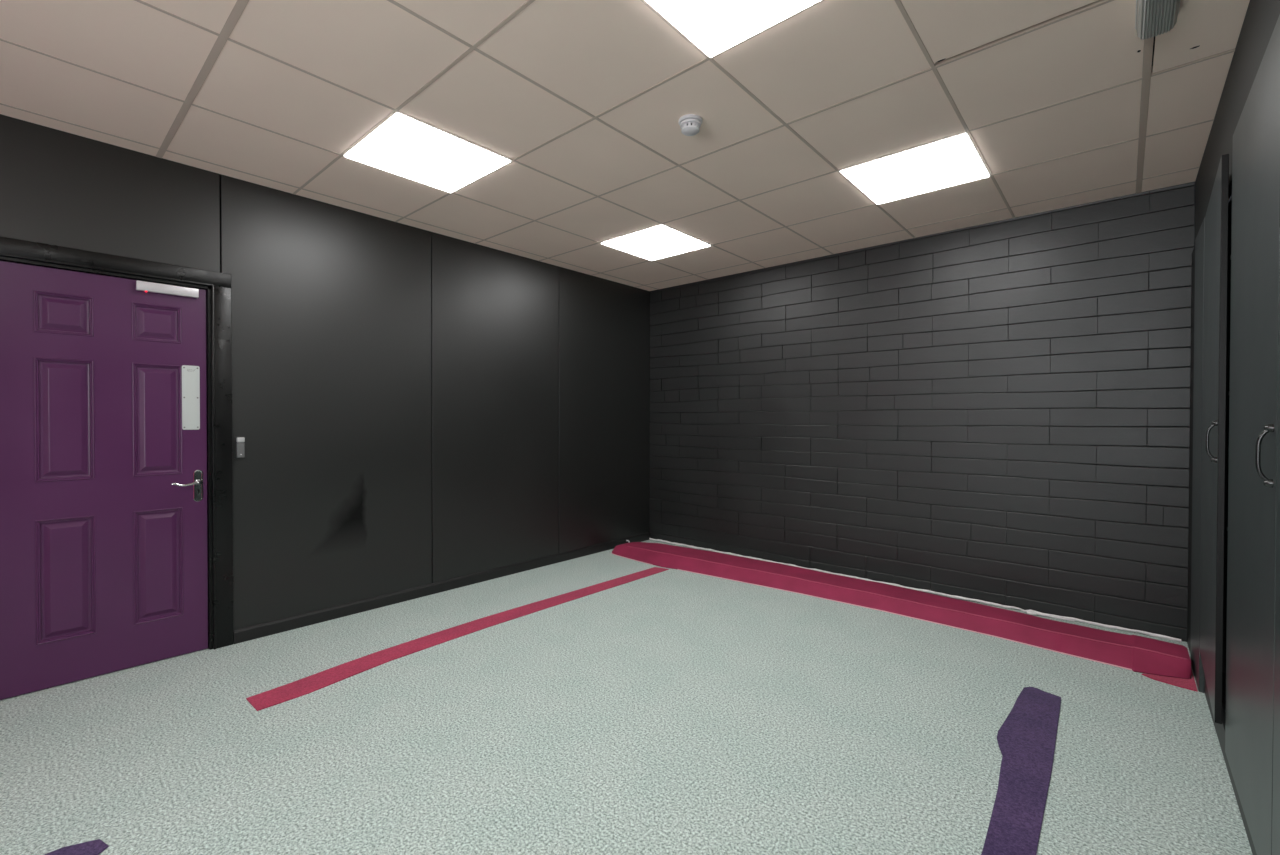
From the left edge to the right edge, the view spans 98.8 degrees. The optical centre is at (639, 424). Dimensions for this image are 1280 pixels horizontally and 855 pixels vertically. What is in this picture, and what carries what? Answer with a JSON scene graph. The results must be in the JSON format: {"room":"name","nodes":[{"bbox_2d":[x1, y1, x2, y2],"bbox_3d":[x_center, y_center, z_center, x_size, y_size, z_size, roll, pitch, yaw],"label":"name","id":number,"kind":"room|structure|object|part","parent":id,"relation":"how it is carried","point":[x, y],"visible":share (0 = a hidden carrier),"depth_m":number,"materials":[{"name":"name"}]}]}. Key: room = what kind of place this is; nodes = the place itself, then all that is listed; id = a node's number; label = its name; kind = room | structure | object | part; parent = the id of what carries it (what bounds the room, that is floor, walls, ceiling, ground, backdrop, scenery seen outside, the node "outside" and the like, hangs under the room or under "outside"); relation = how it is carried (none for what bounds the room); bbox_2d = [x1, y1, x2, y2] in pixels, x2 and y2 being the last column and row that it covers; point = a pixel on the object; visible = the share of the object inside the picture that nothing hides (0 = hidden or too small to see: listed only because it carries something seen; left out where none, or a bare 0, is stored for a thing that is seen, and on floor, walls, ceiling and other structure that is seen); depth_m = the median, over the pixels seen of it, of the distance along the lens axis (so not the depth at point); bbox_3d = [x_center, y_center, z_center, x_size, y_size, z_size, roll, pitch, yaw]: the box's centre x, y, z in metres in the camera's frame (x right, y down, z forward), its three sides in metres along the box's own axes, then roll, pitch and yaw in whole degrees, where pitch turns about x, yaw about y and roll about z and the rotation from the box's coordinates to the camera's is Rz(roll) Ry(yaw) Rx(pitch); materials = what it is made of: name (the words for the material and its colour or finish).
{"room":"studio","nodes":[
{"label":"studio","id":0,"kind":"room"},
{"bbox_2d":[0,114,649,629],"bbox_3d":[-1.998,-0.128,3.382,0.140,2.660,6.478,1,1,41],"label":"wall","id":1,"kind":"structure","parent":0,"point":[412,407],"depth_m":3.59,"materials":[{"name":"black paint"}]},
{"bbox_2d":[0,236,232,699],"bbox_3d":[-2.569,0.194,2.667,0.134,2.026,0.945,1,1,41],"label":"door","id":2,"kind":"structure","parent":1,"relation":"in","point":[116,467],"depth_m":2.65,"materials":[{"name":"purple paint"}]},
{"bbox_3d":[-2.355,0.303,2.849,0.052,0.029,0.128,1,1,41],"label":"lever","id":3,"kind":"part","parent":2,"relation":"part of","materials":[{"name":"silver metal"}]},
{"bbox_3d":[-2.361,-0.143,2.881,0.002,0.336,0.073,1,1,41],"label":"push plate","id":4,"kind":"part","parent":2,"relation":"part of","materials":[{"name":"silver metal"}]},
{"bbox_3d":[-2.341,0.323,2.905,0.007,0.170,0.041,1,1,41],"label":"handle","id":5,"kind":"part","parent":2,"relation":"part of","materials":[{"name":"silver metal"}]},
{"bbox_2d":[235,436,244,458],"bbox_3d":[-2.205,0.126,3.024,0.027,0.126,0.048,1,1,41],"label":"button","id":6,"kind":"object","parent":1,"relation":"attached to","point":[239,440],"visible":1,"depth_m":3.01,"materials":[{"name":"grey plastic"}]},
{"bbox_2d":[233,532,649,643],"bbox_3d":[-1.959,1.164,3.325,0.014,0.076,6.228,1,1,41],"label":"baseboard","id":7,"kind":"structure","parent":1,"relation":"attached to","point":[260,630],"depth_m":3.74,"materials":[{"name":"black paint"}]},
{"bbox_2d":[0,0,1249,290],"bbox_3d":[-0.255,-1.439,1.869,4.855,0.203,6.528,1,1,41],"label":"ceiling","id":8,"kind":"structure","parent":0,"point":[1062,103],"depth_m":2.29,"materials":[{"name":"tile"}]},
{"bbox_2d":[343,112,511,192],"bbox_3d":[-1.069,-1.355,2.768,0.593,0.030,0.593,1,1,41],"label":"recessed light","id":9,"kind":"object","parent":8,"relation":"in","point":[403,145],"visible":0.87,"depth_m":2.72,"materials":[{"name":"white plastic"}]},
{"bbox_2d":[601,224,710,260],"bbox_3d":[0.121,-1.367,4.118,0.593,0.030,0.593,1,1,41],"label":"recessed light","id":10,"kind":"object","parent":8,"relation":"in","point":[659,241],"visible":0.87,"depth_m":4.08,"materials":[{"name":"white plastic"}]},
{"bbox_3d":[0.121,-1.370,4.118,0.593,0.024,0.593,1,1,41],"label":"frame","id":11,"kind":"part","parent":10,"relation":"part of","materials":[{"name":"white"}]},
{"bbox_2d":[678,114,701,135],"bbox_3d":[0.222,-1.317,2.419,0.106,0.054,0.106,1,1,41],"label":"smoke detector","id":12,"kind":"object","parent":8,"relation":"attached to","point":[690,124],"visible":1,"depth_m":2.39,"materials":[{"name":"white plastic"}]},
{"bbox_2d":[644,0,819,57],"bbox_3d":[0.281,-1.341,1.578,0.593,0.030,0.593,1,1,41],"label":"recessed light","id":13,"kind":"object","parent":8,"relation":"in","point":[714,26],"visible":1,"depth_m":1.78,"materials":[{"name":"white plastic"}]},
{"bbox_2d":[839,132,990,203],"bbox_3d":[1.471,-1.352,2.928,0.593,0.030,0.593,1,1,41],"label":"recessed light","id":14,"kind":"object","parent":8,"relation":"in","point":[954,160],"visible":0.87,"depth_m":2.88,"materials":[{"name":"white plastic"}]},
{"bbox_2d":[1135,0,1180,39],"bbox_3d":[1.430,-1.298,1.498,0.104,0.068,0.798,1,1,41],"label":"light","id":15,"kind":"object","parent":8,"relation":"attached to","point":[1153,18],"visible":1,"depth_m":1.71,"materials":[{"name":"grey"}]},
{"bbox_2d":[0,540,1252,854],"bbox_3d":[-0.260,1.269,1.896,4.855,0.100,6.528,1,1,41],"label":"floor","id":16,"kind":"structure","parent":0,"point":[671,711],"depth_m":2.13,"materials":[{"name":"grey carpet"}]},
{"bbox_2d":[44,839,108,854],"bbox_3d":[-1.710,1.219,1.446,0.117,0.004,0.438,1,1,41],"label":"carpet strip","id":17,"kind":"object","parent":16,"relation":"on","point":[94,847],"visible":1,"depth_m":1.57,"materials":[{"name":"purple carpet"}]},
{"bbox_2d":[246,567,668,710],"bbox_3d":[-0.771,1.200,3.489,0.212,0.004,2.882,1,1,40],"label":"floor stripe","id":18,"kind":"object","parent":16,"relation":"on","point":[317,681],"visible":1,"depth_m":2.96,"materials":[{"name":"red carpet"}]},
{"bbox_2d":[611,542,1190,678],"bbox_3d":[1.276,1.157,3.978,3.838,0.087,0.533,1,1,41],"label":"bolster","id":19,"kind":"object","parent":16,"relation":"on","point":[1140,654],"visible":1,"depth_m":3.43,"materials":[{"name":"fabric"}]},
{"bbox_2d":[981,687,1060,854],"bbox_3d":[1.259,1.220,1.851,0.187,0.004,1.770,1,1,41],"label":"carpet strip","id":20,"kind":"object","parent":16,"relation":"on","point":[1026,739],"visible":1,"depth_m":1.91,"materials":[{"name":"purple carpet"}]},
{"bbox_2d":[1027,610,1074,621],"bbox_3d":[2.566,1.197,3.431,0.241,0.024,0.052,1,1,41],"label":"lump","id":21,"kind":"object","parent":16,"relation":"on","point":[1030,612],"visible":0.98,"depth_m":3.45,"materials":[{"name":"white"}]},
{"bbox_2d":[1141,669,1197,691],"bbox_3d":[2.615,1.213,2.723,0.188,0.006,0.428,1,1,41],"label":"carpet offcut","id":22,"kind":"object","parent":16,"relation":"on","point":[1189,684],"visible":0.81,"depth_m":2.59,"materials":[{"name":"red carpet"}]},
{"bbox_2d":[1187,15,1279,854],"bbox_3d":[1.696,0.133,1.107,0.645,2.196,4.686,1,1,41],"label":"tall cabinet","id":23,"kind":"object","parent":16,"relation":"on","point":[1233,611],"visible":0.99,"depth_m":1.63,"materials":[{"name":"black"}]},
{"bbox_3d":[2.699,0.137,2.644,0.018,2.160,0.422,1,1,41],"label":"panel","id":24,"kind":"part","parent":23,"relation":"part of","materials":[{"name":"grey laminate"}]},
{"bbox_3d":[2.006,0.058,1.921,0.032,0.148,0.020,1,1,43],"label":"handle","id":25,"kind":"part","parent":23,"relation":"part of","materials":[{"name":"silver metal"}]},
{"bbox_3d":[2.279,0.051,2.183,0.018,1.960,0.812,1,1,43],"label":"door","id":26,"kind":"part","parent":23,"relation":"part of","materials":[{"name":"grey laminate"}]},
{"bbox_3d":[1.745,0.072,1.560,0.018,2.084,0.768,1,1,41],"label":"door","id":27,"kind":"part","parent":23,"relation":"part of","materials":[{"name":"grey laminate"}]},
{"bbox_3d":[1.500,0.073,1.315,0.032,0.152,0.020,1,1,41],"label":"handle","id":28,"kind":"part","parent":23,"relation":"part of","materials":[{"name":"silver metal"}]},
{"bbox_3d":[1.234,0.077,0.981,0.018,2.084,0.766,1,1,41],"label":"door","id":29,"kind":"part","parent":23,"relation":"part of","materials":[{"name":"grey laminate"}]},
{"bbox_2d":[649,182,1194,641],"bbox_3d":[1.595,-0.132,4.438,4.055,2.660,0.163,1,1,41],"label":"wall","id":30,"kind":"structure","parent":0,"point":[998,412],"depth_m":3.80,"materials":[{"name":"black brick"}]},
{"bbox_2d":[649,538,1180,641],"bbox_3d":[1.565,1.187,4.355,3.900,0.025,0.023,1,1,41],"label":"trim","id":31,"kind":"structure","parent":30,"relation":"attached to","point":[729,553],"depth_m":3.78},
{"bbox_2d":[1195,0,1279,238],"bbox_3d":[1.016,-1.114,0.687,0.020,0.464,6.232,1,1,41],"label":"wall","id":32,"kind":"structure","parent":0,"point":[1261,17],"depth_m":1.95,"materials":[{"name":"grey paint"}]}
]}

